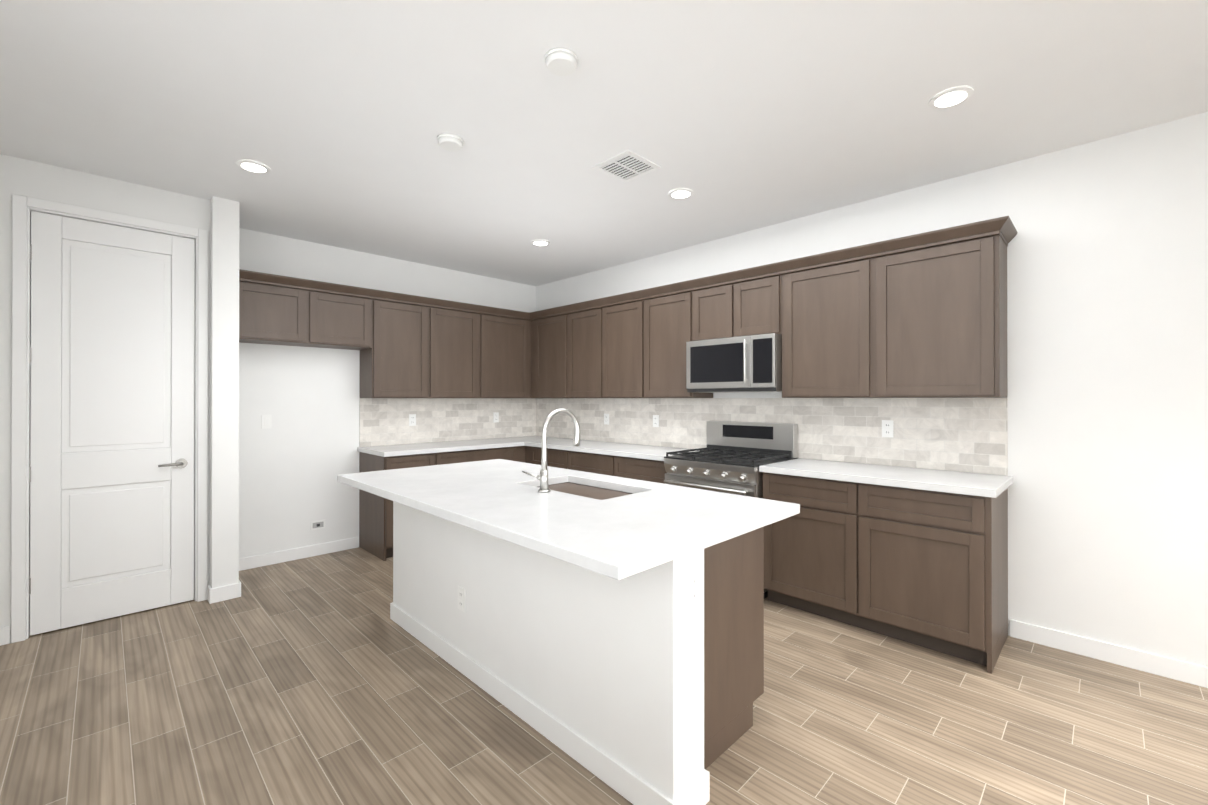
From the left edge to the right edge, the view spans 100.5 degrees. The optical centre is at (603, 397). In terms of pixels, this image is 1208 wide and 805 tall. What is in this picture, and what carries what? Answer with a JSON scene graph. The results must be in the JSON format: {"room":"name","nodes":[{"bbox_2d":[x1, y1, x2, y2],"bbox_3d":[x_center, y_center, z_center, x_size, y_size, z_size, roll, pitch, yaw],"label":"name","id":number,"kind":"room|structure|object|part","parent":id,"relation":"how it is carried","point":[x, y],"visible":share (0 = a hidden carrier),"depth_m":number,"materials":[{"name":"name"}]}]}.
{"room":"kitchen","nodes":[
{"label":"kitchen","id":0,"kind":"room"},
{"bbox_2d":[0,154,239,642],"bbox_3d":[-3.256,0.010,3.078,1.620,2.780,0.150,0,0,-45],"label":"wall","id":1,"kind":"structure","parent":0,"point":[18,176],"depth_m":3.44,"materials":[{"name":"white paint"}]},
{"bbox_2d":[0,626,9,645],"bbox_3d":[-3.582,1.349,2.658,0.569,0.100,0.018,0,0,-45],"label":"baseboard","id":2,"kind":"structure","parent":1,"relation":"attached to","point":[4,631],"depth_m":2.84,"materials":[{"name":"white paint"}]},
{"bbox_2d":[11,194,207,642],"bbox_3d":[-3.101,0.119,3.212,0.884,2.562,0.155,0,0,-45],"label":"door frame","id":3,"kind":"structure","parent":1,"relation":"in","point":[23,207],"depth_m":2.92,"materials":[{"name":"white paint"}]},
{"bbox_3d":[-3.083,0.125,3.163,0.716,2.040,0.061,0,0,-45],"label":"handle","id":4,"kind":"part","parent":3,"relation":"part of","materials":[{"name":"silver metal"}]},
{"bbox_2d":[30,211,194,635],"bbox_3d":[-3.100,0.149,3.211,0.748,2.486,0.035,0,0,-45],"label":"pantry door","id":5,"kind":"structure","parent":3,"relation":"attached to","point":[112,402],"depth_m":3.17,"materials":[{"name":"white paint"}]},
{"bbox_2d":[220,569,240,599],"bbox_3d":[-2.791,1.351,3.745,0.045,0.100,0.640,0,0,-45],"label":"baseboard","id":6,"kind":"structure","parent":1,"relation":"attached to","point":[232,591],"depth_m":3.50,"materials":[{"name":"white paint"}]},
{"bbox_2d":[240,228,535,557],"bbox_3d":[-2.565,0.014,4.573,4.710,2.780,0.150,0,0,-45],"label":"wall","id":7,"kind":"structure","parent":0,"point":[289,470],"depth_m":4.43,"materials":[{"name":"white paint"}]},
{"bbox_2d":[239,272,318,347],"bbox_3d":[-2.706,-0.699,4.093,0.586,0.501,0.328,0,0,-45],"label":"upper cabinet","id":8,"kind":"object","parent":7,"relation":"attached to","point":[274,310],"depth_m":3.99,"materials":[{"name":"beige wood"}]},
{"bbox_2d":[239,537,358,570],"bbox_3d":[-2.663,1.353,4.353,1.024,0.100,0.013,0,0,-45],"label":"baseboard","id":9,"kind":"structure","parent":7,"relation":"attached to","point":[245,563],"depth_m":4.35,"materials":[{"name":"white paint"}]},
{"bbox_2d":[311,520,324,529],"bbox_3d":[-2.545,1.133,4.472,0.115,0.075,0.014,0,0,-45],"label":"outlet","id":10,"kind":"object","parent":7,"relation":"attached to","point":[319,524],"visible":1,"depth_m":4.47,"materials":[{"name":"white plastic"}]},
{"bbox_2d":[319,284,370,351],"bbox_3d":[-2.394,-0.698,4.404,0.588,0.501,0.328,0,0,-45],"label":"upper cabinet","id":11,"kind":"object","parent":7,"relation":"attached to","point":[344,312],"depth_m":4.34,"materials":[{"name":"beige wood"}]},
{"bbox_2d":[360,289,438,397],"bbox_3d":[-1.972,-0.471,4.824,0.603,0.952,0.328,0,0,-45],"label":"upper cabinet","id":12,"kind":"object","parent":7,"relation":"attached to","point":[402,359],"depth_m":4.69,"materials":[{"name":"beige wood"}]},
{"bbox_2d":[359,398,534,446],"bbox_3d":[-1.573,0.236,5.440,2.040,0.458,0.018,0,0,-45],"label":"backsplash","id":13,"kind":"structure","parent":7,"relation":"attached to","point":[382,421],"depth_m":5.30,"materials":[{"name":"tile"}]},
{"bbox_2d":[439,300,482,397],"bbox_3d":[-1.642,-0.470,5.153,0.630,0.952,0.328,0,0,-45],"label":"upper cabinet","id":14,"kind":"object","parent":7,"relation":"attached to","point":[460,325],"depth_m":5.11,"materials":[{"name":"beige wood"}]},
{"bbox_2d":[483,308,530,397],"bbox_3d":[-1.197,-0.469,5.597,0.628,0.952,0.328,0,0,-45],"label":"upper cabinet","id":15,"kind":"object","parent":7,"relation":"attached to","point":[506,333],"depth_m":5.51,"materials":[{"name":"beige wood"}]},
{"bbox_2d":[0,547,1207,804],"bbox_3d":[1.384,1.447,2.045,7.100,0.100,9.300,0,0,-45],"label":"floor","id":16,"kind":"structure","parent":0,"point":[322,679],"depth_m":2.17,"materials":[{"name":"brown wood"}]},
{"bbox_2d":[359,452,446,560],"bbox_3d":[-1.900,0.955,4.696,0.529,0.898,0.608,0,0,-45],"label":"base cabinet","id":17,"kind":"object","parent":16,"relation":"on","point":[375,512],"depth_m":4.46,"materials":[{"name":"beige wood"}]},
{"bbox_2d":[447,446,518,463],"bbox_3d":[-1.466,0.956,5.128,0.973,0.898,0.608,0,0,-45],"label":"base cabinet","id":18,"kind":"object","parent":16,"relation":"on","point":[506,453],"depth_m":4.98,"materials":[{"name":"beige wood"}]},
{"bbox_2d":[357,438,524,456],"bbox_3d":[-1.580,0.485,4.992,1.440,0.040,0.640,0,0,-45],"label":"countertop","id":19,"kind":"structure","parent":18,"relation":"on","point":[448,446],"depth_m":4.78,"materials":[{"name":"white stone"}]},
{"bbox_2d":[523,446,562,467],"bbox_3d":[-0.387,0.956,5.302,0.608,0.898,0.710,0,0,-45],"label":"base cabinet","id":20,"kind":"object","parent":16,"relation":"on","point":[533,455],"depth_m":5.14,"materials":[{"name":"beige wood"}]},
{"bbox_2d":[505,436,694,460],"bbox_3d":[-0.169,0.485,5.064,0.638,0.040,2.529,0,0,-45],"label":"countertop","id":21,"kind":"structure","parent":20,"relation":"on","point":[650,452],"depth_m":4.69,"materials":[{"name":"white stone"}]},
{"bbox_2d":[390,500,763,804],"bbox_3d":[-0.293,0.949,2.662,0.768,0.899,2.236,0,0,-45],"label":"kitchen island","id":22,"kind":"object","parent":16,"relation":"on","point":[608,630],"depth_m":1.98,"materials":[{"name":"white paint"}]},
{"bbox_2d":[337,460,799,583],"bbox_3d":[-0.374,0.478,2.576,1.135,0.040,2.310,0,0,-45],"label":"island countertop","id":23,"kind":"structure","parent":22,"relation":"on","point":[644,528],"depth_m":2.03,"materials":[{"name":"white stone"}]},
{"bbox_2d":[521,408,579,491],"bbox_3d":[-0.262,0.256,2.562,0.262,0.404,0.181,0,0,-45],"label":"faucet","id":24,"kind":"object","parent":23,"relation":"on","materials":[{"name":"silver metal"}]},
{"bbox_2d":[553,480,624,495],"bbox_3d":[-0.112,0.602,2.607,0.382,0.232,0.667,0,0,-45],"label":"sink","id":25,"kind":"object","parent":23,"relation":"in","point":[565,485],"depth_m":2.74,"materials":[{"name":"silver metal"}]},
{"bbox_2d":[563,450,610,475],"bbox_3d":[0.081,0.955,4.832,0.608,0.898,0.744,0,0,-45],"label":"base cabinet","id":26,"kind":"object","parent":16,"relation":"on","point":[572,460],"depth_m":4.65,"materials":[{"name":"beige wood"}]},
{"bbox_2d":[611,455,666,483],"bbox_3d":[0.516,0.954,4.396,0.608,0.898,0.617,0,0,-45],"label":"base cabinet","id":27,"kind":"object","parent":16,"relation":"on","point":[625,467],"depth_m":4.20,"materials":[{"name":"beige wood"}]},
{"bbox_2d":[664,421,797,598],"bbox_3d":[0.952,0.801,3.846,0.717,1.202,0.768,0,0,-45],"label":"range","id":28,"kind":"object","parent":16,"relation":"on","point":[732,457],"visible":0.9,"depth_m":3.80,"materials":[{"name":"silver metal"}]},
{"bbox_2d":[763,472,842,622],"bbox_3d":[1.524,0.951,3.385,0.608,0.898,0.683,0,0,-45],"label":"base cabinet","id":29,"kind":"object","parent":16,"relation":"on","point":[803,551],"depth_m":3.20,"materials":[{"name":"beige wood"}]},
{"bbox_2d":[759,458,1012,497],"bbox_3d":[1.722,0.480,3.167,0.638,0.040,1.272,0,0,-45],"label":"countertop","id":30,"kind":"structure","parent":29,"relation":"on","point":[978,484],"depth_m":2.96,"materials":[{"name":"white stone"}]},
{"bbox_2d":[843,481,1007,673],"bbox_3d":[1.917,0.950,2.991,0.608,0.898,0.700,0,0,-45],"label":"base cabinet","id":31,"kind":"object","parent":16,"relation":"on","point":[925,569],"depth_m":2.75,"materials":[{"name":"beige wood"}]},
{"bbox_2d":[0,0,1207,285],"bbox_3d":[1.384,-1.433,2.053,7.100,0.100,9.300,0,0,-45],"label":"ceiling","id":32,"kind":"structure","parent":0,"point":[340,116],"depth_m":2.37,"materials":[{"name":"white paint"}]},
{"bbox_2d":[236,160,270,173],"bbox_3d":[-2.090,-1.375,2.997,0.170,0.009,0.170,0,0,-45],"label":"recessed light","id":33,"kind":"object","parent":32,"relation":"in","point":[253,166],"visible":0.96,"depth_m":2.98,"materials":[{"name":"white"}]},
{"bbox_2d":[437,134,463,151],"bbox_3d":[-0.823,-1.364,2.695,0.140,0.033,0.140,0,0,-45],"label":"smoke detector","id":34,"kind":"object","parent":32,"relation":"attached to","point":[451,142],"visible":0.96,"depth_m":2.66,"materials":[{"name":"white plastic"}]},
{"bbox_2d":[531,239,549,245],"bbox_3d":[-0.563,-1.371,4.452,0.170,0.009,0.170,0,0,-45],"label":"recessed light","id":35,"kind":"object","parent":32,"relation":"in","point":[539,242],"visible":0.96,"depth_m":4.43,"materials":[{"name":"white"}]},
{"bbox_2d":[544,48,578,75],"bbox_3d":[-0.174,-1.366,2.054,0.140,0.033,0.140,0,0,-45],"label":"smoke detector","id":36,"kind":"object","parent":32,"relation":"attached to","point":[561,61],"visible":1,"depth_m":2.02,"materials":[{"name":"white plastic"}]},
{"bbox_2d":[592,149,661,182],"bbox_3d":[0.135,-1.375,3.000,0.296,0.008,0.296,0,0,-45],"label":"ceiling vent","id":37,"kind":"object","parent":32,"relation":"in","point":[628,165],"visible":1,"depth_m":2.99,"materials":[{"name":"white metal"}]},
{"bbox_2d":[668,188,693,198],"bbox_3d":[0.519,-1.374,3.387,0.170,0.009,0.170,0,0,-45],"label":"recessed light","id":38,"kind":"object","parent":32,"relation":"in","point":[680,193],"visible":1,"depth_m":3.37,"materials":[{"name":"white"}]},
{"bbox_2d":[929,86,972,108],"bbox_3d":[1.595,-1.377,2.311,0.170,0.009,0.170,0,0,-45],"label":"recessed light","id":39,"kind":"object","parent":32,"relation":"in","point":[950,97],"visible":1,"depth_m":2.30,"materials":[{"name":"white"}]},
{"bbox_2d":[536,112,1207,666],"bbox_3d":[2.393,0.010,3.055,0.150,2.780,9.300,0,0,-45],"label":"wall","id":40,"kind":"structure","parent":0,"point":[1108,388],"depth_m":2.70,"materials":[{"name":"white paint"}]},
{"bbox_2d":[531,308,562,397],"bbox_3d":[-0.504,-0.469,5.622,0.328,0.952,0.655,0,0,-45],"label":"upper cabinet","id":41,"kind":"object","parent":40,"relation":"attached to","point":[546,327],"depth_m":5.52,"materials":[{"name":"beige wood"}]},
{"bbox_2d":[563,300,594,397],"bbox_3d":[-0.066,-0.470,5.182,0.328,0.952,0.587,0,0,-45],"label":"upper cabinet","id":42,"kind":"object","parent":40,"relation":"attached to","point":[578,319],"depth_m":5.15,"materials":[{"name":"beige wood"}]},
{"bbox_2d":[595,292,634,397],"bbox_3d":[0.282,-0.471,4.833,0.328,0.952,0.669,0,0,-45],"label":"upper cabinet","id":43,"kind":"object","parent":40,"relation":"attached to","point":[614,316],"depth_m":4.78,"materials":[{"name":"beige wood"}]},
{"bbox_2d":[635,280,712,397],"bbox_3d":[0.630,-0.472,4.484,0.328,0.952,0.597,0,0,-45],"label":"upper cabinet","id":44,"kind":"object","parent":40,"relation":"attached to","point":[662,315],"depth_m":4.38,"materials":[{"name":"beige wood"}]},
{"bbox_2d":[691,276,722,340],"bbox_3d":[1.000,-0.705,4.113,0.328,0.489,0.452,0,0,-45],"label":"upper cabinet","id":45,"kind":"object","parent":40,"relation":"attached to","point":[706,295],"depth_m":4.05,"materials":[{"name":"brown wood"}]},
{"bbox_2d":[723,264,782,337],"bbox_3d":[1.225,-0.705,3.888,0.328,0.489,0.452,0,0,-45],"label":"upper cabinet","id":46,"kind":"object","parent":40,"relation":"attached to","point":[752,297],"depth_m":3.76,"materials":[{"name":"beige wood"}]},
{"bbox_2d":[686,333,781,392],"bbox_3d":[1.066,-0.251,3.954,0.435,0.411,0.762,0,0,-45],"label":"microwave","id":47,"kind":"object","parent":46,"relation":"attached to","point":[752,363],"visible":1,"depth_m":3.78,"materials":[{"name":"silver metal"}]},
{"bbox_2d":[535,398,1007,475],"bbox_3d":[0.765,0.234,4.567,0.018,0.458,4.555,0,0,-45],"label":"backsplash","id":48,"kind":"structure","parent":40,"relation":"attached to","point":[961,434],"depth_m":3.64,"materials":[{"name":"tile"}]},
{"bbox_2d":[782,244,870,397],"bbox_3d":[1.600,-0.475,3.511,0.328,0.952,0.611,0,0,-45],"label":"upper cabinet","id":49,"kind":"object","parent":40,"relation":"attached to","point":[826,338],"depth_m":3.38,"materials":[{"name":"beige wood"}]},
{"bbox_2d":[871,220,1010,397],"bbox_3d":[2.039,-0.476,3.070,0.328,0.952,0.634,0,0,-45],"label":"upper cabinet","id":50,"kind":"object","parent":40,"relation":"attached to","point":[922,315],"depth_m":2.92,"materials":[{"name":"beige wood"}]},
{"bbox_2d":[1010,619,1207,687],"bbox_3d":[3.935,1.345,1.387,0.016,0.100,4.404,0,0,-45],"label":"baseboard","id":51,"kind":"structure","parent":40,"relation":"attached to","point":[1178,670],"depth_m":2.64,"materials":[{"name":"white paint"}]}
]}

